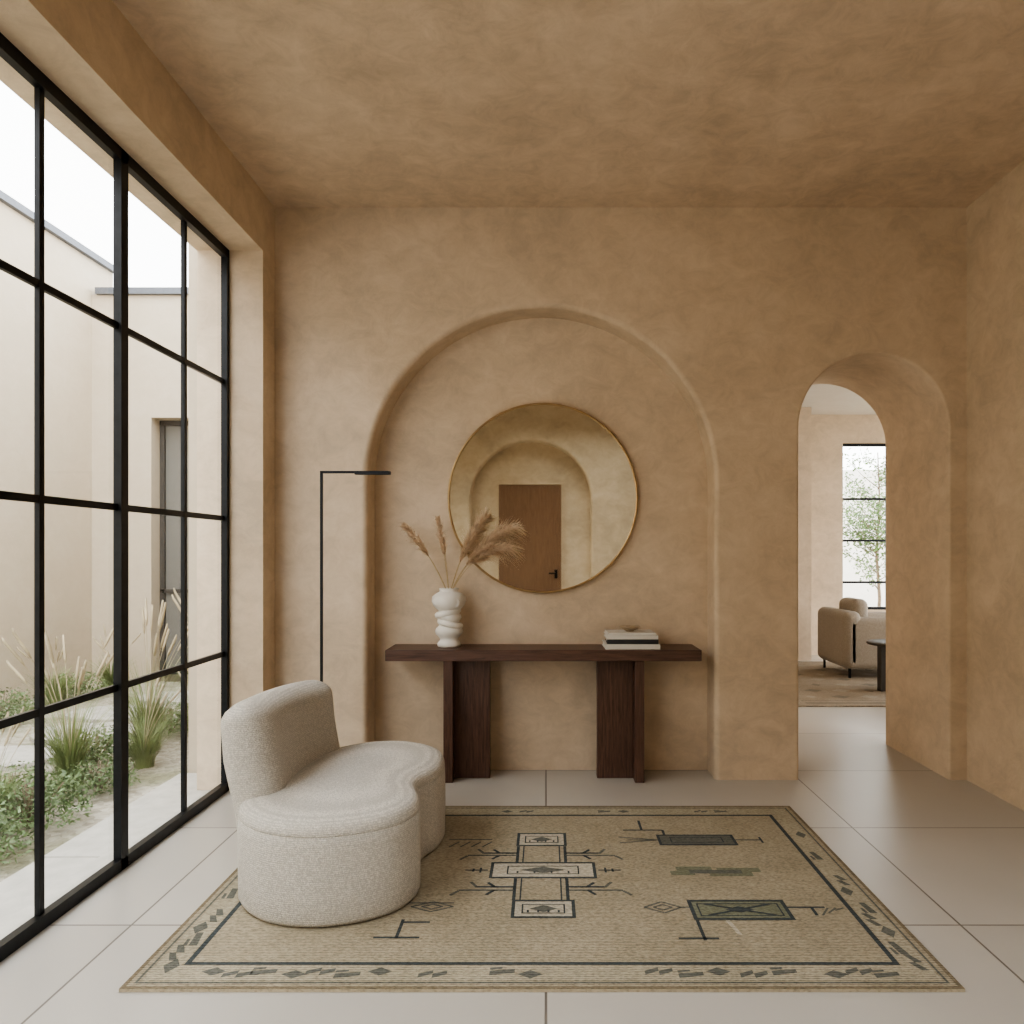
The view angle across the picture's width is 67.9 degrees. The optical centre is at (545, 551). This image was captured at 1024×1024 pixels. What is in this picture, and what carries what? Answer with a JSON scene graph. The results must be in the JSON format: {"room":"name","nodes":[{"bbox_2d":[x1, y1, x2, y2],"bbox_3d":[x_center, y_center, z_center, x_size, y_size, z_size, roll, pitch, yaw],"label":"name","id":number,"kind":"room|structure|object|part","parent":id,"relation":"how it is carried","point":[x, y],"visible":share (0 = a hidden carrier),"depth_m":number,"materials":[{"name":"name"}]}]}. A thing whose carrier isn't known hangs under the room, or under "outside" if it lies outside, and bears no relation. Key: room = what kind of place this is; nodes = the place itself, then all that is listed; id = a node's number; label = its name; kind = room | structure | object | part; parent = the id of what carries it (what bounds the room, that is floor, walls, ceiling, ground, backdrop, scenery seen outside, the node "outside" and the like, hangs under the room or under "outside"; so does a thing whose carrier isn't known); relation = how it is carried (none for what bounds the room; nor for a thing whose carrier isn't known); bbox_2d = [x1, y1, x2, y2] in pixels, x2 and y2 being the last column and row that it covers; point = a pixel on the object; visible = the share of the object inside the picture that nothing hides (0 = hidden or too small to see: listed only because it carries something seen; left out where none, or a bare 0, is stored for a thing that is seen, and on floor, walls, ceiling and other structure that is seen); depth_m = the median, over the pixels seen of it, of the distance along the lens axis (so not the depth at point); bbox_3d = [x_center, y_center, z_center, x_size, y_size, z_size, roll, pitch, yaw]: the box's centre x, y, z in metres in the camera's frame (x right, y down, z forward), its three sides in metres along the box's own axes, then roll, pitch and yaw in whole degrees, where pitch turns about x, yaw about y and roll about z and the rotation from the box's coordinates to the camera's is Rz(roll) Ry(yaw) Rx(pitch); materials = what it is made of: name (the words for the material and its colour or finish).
{"room":"entrance hall","nodes":[
{"label":"entrance hall","id":0,"kind":"room"},
{"bbox_2d":[0,0,274,789],"bbox_3d":[-1.792,-0.420,1.650,0.375,3.540,5.700,0,0,0],"label":"wall","id":1,"kind":"structure","parent":0,"point":[88,49],"depth_m":4.31,"materials":[{"name":"beige paint"}]},
{"bbox_2d":[0,790,209,939],"bbox_3d":[-1.940,1.411,1.475,0.080,0.119,6.050,0,0,0],"label":"trim","id":2,"kind":"structure","parent":1,"relation":"attached to","point":[25,914],"depth_m":3.21,"materials":[{"name":"concrete"}]},
{"bbox_2d":[0,32,228,961],"bbox_3d":[-1.812,-0.180,1.705,0.034,3.060,5.210,0,0,0],"label":"window","id":3,"kind":"structure","parent":1,"relation":"in","point":[123,163],"depth_m":3.21,"materials":[{"name":"black metal"}]},
{"bbox_2d":[189,244,196,772],"bbox_3d":[-2.103,-0.890,4.860,0.235,4.720,0.280,0,0,0],"label":"exterior wall","id":4,"kind":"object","parent":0,"point":[192,251],"visible":0.02,"depth_m":4.72,"materials":[{"name":"beige paint"}]},
{"bbox_2d":[0,655,1023,1023],"bbox_3d":[2.300,1.410,4.305,8.400,0.120,11.710,0,0,0],"label":"floor","id":5,"kind":"structure","parent":0,"point":[944,856],"depth_m":2.89,"materials":[{"name":"tile"}]},
{"bbox_2d":[320,471,390,681],"bbox_3d":[-1.084,0.458,4.080,0.498,1.785,0.256,0,0,0],"label":"floor lamp","id":6,"kind":"object","parent":5,"relation":"on","point":[321,472],"visible":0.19,"depth_m":4.07,"materials":[{"name":"black metal"}]},
{"bbox_2d":[119,806,964,991],"bbox_3d":[-0.013,1.344,3.170,2.595,0.012,1.680,0,0,0],"label":"area rug","id":7,"kind":"object","parent":5,"relation":"on","point":[510,898],"visible":0.98,"depth_m":2.76,"materials":[{"name":"carpet"}]},
{"bbox_2d":[221,680,444,926],"bbox_3d":[-0.896,0.973,3.301,0.851,0.729,1.226,0,0,0],"label":"lounge chair","id":8,"kind":"object","parent":7,"relation":"on","point":[329,834],"visible":1,"depth_m":2.90,"materials":[{"name":"beige fabric"}]},
{"bbox_3d":[-1.149,0.964,3.383,0.346,0.712,0.868,0,0,0],"label":"backrest","id":9,"kind":"part","parent":8,"relation":"part of","materials":[{"name":"beige fabric"}]},
{"bbox_3d":[-0.839,1.141,3.301,0.735,0.392,1.226,0,0,0],"label":"seat","id":10,"kind":"part","parent":8,"relation":"part of","materials":[{"name":"beige fabric"}]},
{"bbox_2d":[385,644,701,782],"bbox_3d":[-0.015,0.960,4.560,1.840,0.780,0.290,0,0,0],"label":"console table","id":11,"kind":"object","parent":5,"relation":"on","point":[466,667],"visible":0.97,"depth_m":4.54,"materials":[{"name":"brown wood"}]},
{"bbox_2d":[432,588,465,647],"bbox_3d":[-0.583,0.393,4.570,0.203,0.352,0.208,0,0,0],"label":"sculptural vase","id":12,"kind":"object","parent":11,"relation":"on","point":[449,602],"visible":1,"depth_m":4.51,"materials":[{"name":"white ceramic"}]},
{"bbox_2d":[395,507,527,588],"bbox_3d":[-0.501,-0.011,4.533,0.827,0.562,0.340,0,0,10],"label":"pampas grass","id":13,"kind":"object","parent":12,"relation":"in","point":[487,548],"depth_m":4.50,"materials":[{"name":"beige plant"}]},
{"bbox_3d":[-0.573,0.992,4.565,0.055,0.716,0.250,0,0,0],"label":"leg blade","id":14,"kind":"part","parent":11,"relation":"part of","materials":[{"name":"brown wood"}]},
{"bbox_3d":[-0.440,0.992,4.567,0.210,0.716,0.065,0,0,0],"label":"leg panel","id":15,"kind":"part","parent":11,"relation":"part of","materials":[{"name":"brown wood"}]},
{"bbox_3d":[0.412,0.992,4.567,0.215,0.716,0.065,0,0,0],"label":"leg panel","id":16,"kind":"part","parent":11,"relation":"part of","materials":[{"name":"brown wood"}]},
{"bbox_2d":[602,629,659,649],"bbox_3d":[0.505,0.521,4.550,0.325,0.095,0.241,0,0,0],"label":"book stack","id":17,"kind":"object","parent":11,"relation":"on","point":[638,639],"visible":1,"depth_m":4.44,"materials":[{"name":"beige paper"}]},
{"bbox_2d":[619,625,639,631],"bbox_3d":[0.500,0.458,4.540,0.126,0.030,0.126,0,0,0],"label":"bowl","id":18,"kind":"object","parent":17,"relation":"on","point":[629,628],"visible":1,"depth_m":4.51,"materials":[{"name":"brown wood"}]},
{"bbox_3d":[0.547,0.992,4.565,0.055,0.716,0.250,0,0,0],"label":"leg blade","id":19,"kind":"part","parent":11,"relation":"part of","materials":[{"name":"brown wood"}]},
{"bbox_2d":[798,661,885,706],"bbox_3d":[3.800,1.343,7.960,3.200,0.012,2.680,0,0,0],"label":"rug","id":20,"kind":"object","parent":5,"relation":"on","point":[818,686],"visible":0.27,"depth_m":7.50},
{"bbox_2d":[818,597,885,677],"bbox_3d":[3.600,0.923,8.425,0.920,0.826,0.850,0,0,0],"label":"armchair","id":21,"kind":"object","parent":20,"relation":"on","point":[844,631],"visible":0.6,"depth_m":8.05,"materials":[{"name":"beige fabric"}]},
{"bbox_2d":[839,597,867,616],"bbox_3d":[3.405,0.690,8.425,0.190,0.360,0.450,0,0,0],"label":"pillow","id":22,"kind":"object","parent":21,"relation":"on","point":[860,606],"depth_m":8.23,"materials":[{"name":"beige fabric"}]},
{"bbox_3d":[3.600,0.965,8.080,0.880,0.550,0.160,0,0,0],"label":"arm","id":23,"kind":"part","parent":21,"relation":"part of","materials":[{"name":"beige fabric"}]},
{"bbox_3d":[3.600,0.965,8.770,0.880,0.550,0.160,0,0,0],"label":"arm","id":24,"kind":"part","parent":21,"relation":"part of","materials":[{"name":"beige fabric"}]},
{"bbox_2d":[866,639,885,690],"bbox_3d":[3.370,1.103,7.350,0.500,0.466,0.500,0,0,0],"label":"round side table","id":25,"kind":"object","parent":20,"relation":"on","point":[880,643],"visible":0.23,"depth_m":7.29,"materials":[{"name":"brown wood"}]},
{"bbox_2d":[112,0,1023,206],"bbox_3d":[0.355,-2.110,1.475,4.670,0.140,6.050,0,0,0],"label":"ceiling","id":26,"kind":"structure","parent":0,"point":[322,103],"depth_m":3.42,"materials":[{"name":"beige paint"}]},
{"bbox_2d":[275,207,966,779],"bbox_3d":[0.255,-0.420,4.925,4.470,3.540,0.850,0,0,0],"label":"wall","id":27,"kind":"structure","parent":0,"point":[698,337],"depth_m":4.50,"materials":[{"name":"beige paint"}]},
{"bbox_2d":[447,403,637,592],"bbox_3d":[-0.020,-0.332,4.692,1.174,1.174,0.032,0,0,0],"label":"round wall mirror","id":28,"kind":"object","parent":27,"relation":"attached to","point":[556,471],"visible":0.94,"depth_m":4.69,"materials":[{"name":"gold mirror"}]},
{"bbox_2d":[801,384,876,414],"bbox_3d":[3.700,-1.900,7.780,5.600,0.200,4.860,0,0,0],"label":"ceiling","id":29,"kind":"structure","parent":0,"point":[823,399],"depth_m":9.15,"materials":[{"name":"white paint"}]},
{"bbox_2d":[798,407,885,660],"bbox_3d":[3.800,-0.325,9.830,5.400,3.350,0.760,0,0,0],"label":"wall","id":30,"kind":"structure","parent":0,"point":[821,438],"depth_m":9.96,"materials":[{"name":"beige paint"}]},
{"bbox_2d":[843,444,885,609],"bbox_3d":[4.320,-0.335,10.045,0.860,2.190,0.050,0,0,0],"label":"window","id":31,"kind":"structure","parent":30,"relation":"in","point":[844,445],"depth_m":10.04,"materials":[{"name":"black metal"}]},
{"bbox_2d":[967,161,1023,810],"bbox_3d":[2.590,-0.420,1.475,0.200,3.540,6.050,0,0,0],"label":"wall","id":32,"kind":"structure","parent":0,"point":[995,219],"depth_m":4.22,"materials":[{"name":"beige paint"}]},
{"label":"outside","id":33,"kind":"structure","parent":0,"visible":0},
{"bbox_3d":[1.000,1.562,10.000,30.000,0.175,32.000,0,0,0],"label":"ground","id":34,"kind":"structure","parent":33,"visible":0},
{"bbox_2d":[0,201,112,704],"bbox_3d":[-5.050,-0.800,1.300,0.300,4.700,14.600,0,0,0],"label":"wall","id":35,"kind":"structure","parent":34,"relation":"on","point":[68,330],"depth_m":7.49,"materials":[{"name":"beige paint"}]},
{"bbox_2d":[0,190,112,272],"bbox_3d":[-5.045,-3.186,1.300,0.390,0.069,14.600,0,0,0],"label":"coping","id":36,"kind":"object","parent":35,"relation":"on","point":[5,198],"visible":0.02,"depth_m":7.58,"materials":[{"name":"grey metal"}]},
{"bbox_2d":[0,682,188,881],"bbox_3d":[-3.580,1.438,1.597,2.630,0.075,13.195,0,0,0],"label":"gravel bed","id":37,"kind":"object","parent":34,"relation":"on","point":[167,765],"visible":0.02,"depth_m":4.58,"materials":[{"name":"gravel"}]},
{"bbox_2d":[0,800,33,863],"bbox_3d":[-2.598,1.264,3.379,0.565,0.269,0.566,0,0,33],"label":"shrub","id":38,"kind":"object","parent":37,"relation":"on","point":[7,826],"visible":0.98,"depth_m":3.47,"materials":[{"name":"green plant"}]},
{"bbox_2d":[0,687,33,722],"bbox_3d":[-4.452,1.256,6.199,0.597,0.284,0.597,0,0,-16],"label":"shrub","id":39,"kind":"object","parent":37,"relation":"on","point":[25,704],"visible":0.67,"depth_m":6.21,"materials":[{"name":"green plant"}]},
{"bbox_2d":[0,706,59,827],"bbox_3d":[-2.749,1.075,3.749,0.610,0.647,0.620,0,0,41],"label":"ornamental grass","id":40,"kind":"object","parent":37,"relation":"on","point":[22,710],"depth_m":3.81,"materials":[{"name":"plant"}]},
{"bbox_2d":[0,761,62,812],"bbox_3d":[-2.922,1.279,4.149,0.502,0.239,0.503,0,0,-16],"label":"shrub","id":41,"kind":"object","parent":37,"relation":"on","point":[14,766],"visible":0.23,"depth_m":4.23,"materials":[{"name":"green plant"}]},
{"bbox_2d":[0,766,94,839],"bbox_3d":[-2.620,1.256,3.848,0.597,0.284,0.597,0,0,0],"label":"shrub","id":42,"kind":"object","parent":37,"relation":"on","point":[28,797],"visible":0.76,"depth_m":3.84,"materials":[{"name":"green plant"}]},
{"bbox_2d":[16,637,93,704],"bbox_3d":[-4.396,1.067,6.819,0.857,0.662,0.810,0,0,41],"label":"ornamental grass","id":43,"kind":"object","parent":37,"relation":"on","point":[54,683],"depth_m":6.75,"materials":[{"name":"green plant"}]},
{"bbox_2d":[1,628,142,787],"bbox_3d":[-2.852,0.913,4.549,0.914,0.970,0.930,0,0,-25],"label":"ornamental grass","id":44,"kind":"object","parent":37,"relation":"on","point":[71,753],"depth_m":4.52,"materials":[{"name":"plant"}]},
{"bbox_2d":[46,671,107,699],"bbox_3d":[-4.448,1.264,7.201,0.565,0.269,0.566,0,0,-25],"label":"shrub","id":45,"kind":"object","parent":37,"relation":"on","point":[82,689],"visible":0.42,"depth_m":7.18,"materials":[{"name":"green plant"}]},
{"bbox_2d":[47,722,133,767],"bbox_3d":[-2.951,1.271,4.981,0.534,0.254,0.534,0,0,41],"label":"shrub","id":46,"kind":"object","parent":37,"relation":"on","point":[108,750],"visible":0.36,"depth_m":4.95,"materials":[{"name":"green plant"}]},
{"bbox_2d":[0,691,188,788],"bbox_3d":[-3.597,1.380,5.094,0.981,0.040,4.778,0,0,0],"label":"stepping stones","id":47,"kind":"object","parent":37,"relation":"on","point":[29,754],"visible":0.25,"depth_m":5.73},
{"bbox_2d":[58,753,140,798],"bbox_3d":[-2.600,1.294,4.421,0.440,0.209,0.440,0,0,8],"label":"shrub","id":48,"kind":"object","parent":37,"relation":"on","point":[99,780],"visible":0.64,"depth_m":4.37,"materials":[{"name":"green plant"}]},
{"bbox_2d":[80,624,142,687],"bbox_3d":[-4.351,1.067,7.581,0.857,0.662,0.810,0,0,33],"label":"ornamental grass","id":49,"kind":"object","parent":37,"relation":"on","point":[107,675],"depth_m":7.60,"materials":[{"name":"plant"}]},
{"bbox_2d":[74,598,188,749],"bbox_3d":[-2.800,0.867,5.353,1.018,1.062,1.002,0,0,0],"label":"ornamental grass","id":50,"kind":"object","parent":37,"relation":"on","point":[139,712],"depth_m":5.33,"materials":[{"name":"green plant"}]},
{"bbox_2d":[89,678,187,768],"bbox_3d":[-2.633,1.100,4.939,0.729,0.596,0.772,0,0,-11],"label":"ornamental grass","id":51,"kind":"object","parent":37,"relation":"on","point":[143,754],"depth_m":4.94,"materials":[{"name":"green plant"}]},
{"bbox_2d":[156,702,188,735],"bbox_3d":[-2.900,1.279,5.872,0.503,0.239,0.502,0,0,8],"label":"shrub","id":52,"kind":"object","parent":37,"relation":"on","point":[176,725],"visible":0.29,"depth_m":5.81,"materials":[{"name":"green plant"}]},
{"bbox_2d":[159,588,188,697],"bbox_3d":[-2.702,0.843,6.202,1.045,1.109,1.063,0,0,33],"label":"ornamental grass","id":53,"kind":"object","parent":37,"relation":"on","point":[175,592],"depth_m":6.21,"materials":[{"name":"beige plant"}]},
{"bbox_2d":[163,669,188,729],"bbox_3d":[-2.618,1.100,5.733,0.772,0.596,0.729,0,0,21],"label":"ornamental grass","id":54,"kind":"object","parent":37,"relation":"on","point":[187,669],"depth_m":5.76,"materials":[{"name":"green plant"}]},
{"bbox_2d":[0,773,196,923],"bbox_3d":[-2.123,1.420,0.850,0.275,0.110,7.700,0,0,0],"label":"paving","id":55,"kind":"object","parent":34,"relation":"on","point":[17,890],"visible":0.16,"depth_m":3.51,"materials":[{"name":"concrete"}]},
{"bbox_2d":[92,295,188,681],"bbox_3d":[-3.447,-0.610,8.400,2.905,4.320,0.400,0,0,0],"label":"wall","id":56,"kind":"structure","parent":34,"relation":"on","point":[154,378],"depth_m":8.20,"materials":[{"name":"beige paint"}]},
{"bbox_2d":[95,287,188,294],"bbox_3d":[-3.422,-2.805,8.395,2.835,0.069,0.490,0,0,0],"label":"coping","id":57,"kind":"object","parent":56,"relation":"on","point":[98,290],"visible":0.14,"depth_m":8.15,"materials":[{"name":"grey metal"}]},
{"bbox_2d":[160,420,188,673],"bbox_3d":[-3.880,-0.050,8.420,0.760,2.800,0.080,0,0,0],"label":"door","id":58,"kind":"structure","parent":56,"relation":"in","point":[170,430],"depth_m":8.42,"materials":[{"name":"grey metal"}]},
{"bbox_2d":[843,470,884,606],"bbox_3d":[8.000,-0.250,19.150,16.000,3.600,0.300,0,0,0],"label":"wall","id":59,"kind":"structure","parent":34,"relation":"on","point":[853,590],"depth_m":19.00,"materials":[{"name":"white paint"}]},
{"bbox_2d":[843,448,884,606],"bbox_3d":[5.356,-0.203,12.608,1.665,3.368,1.754,0,0,0],"label":"young tree","id":60,"kind":"object","parent":34,"relation":"on","point":[878,523],"visible":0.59,"depth_m":12.58,"materials":[{"name":"green plant"}]}
]}

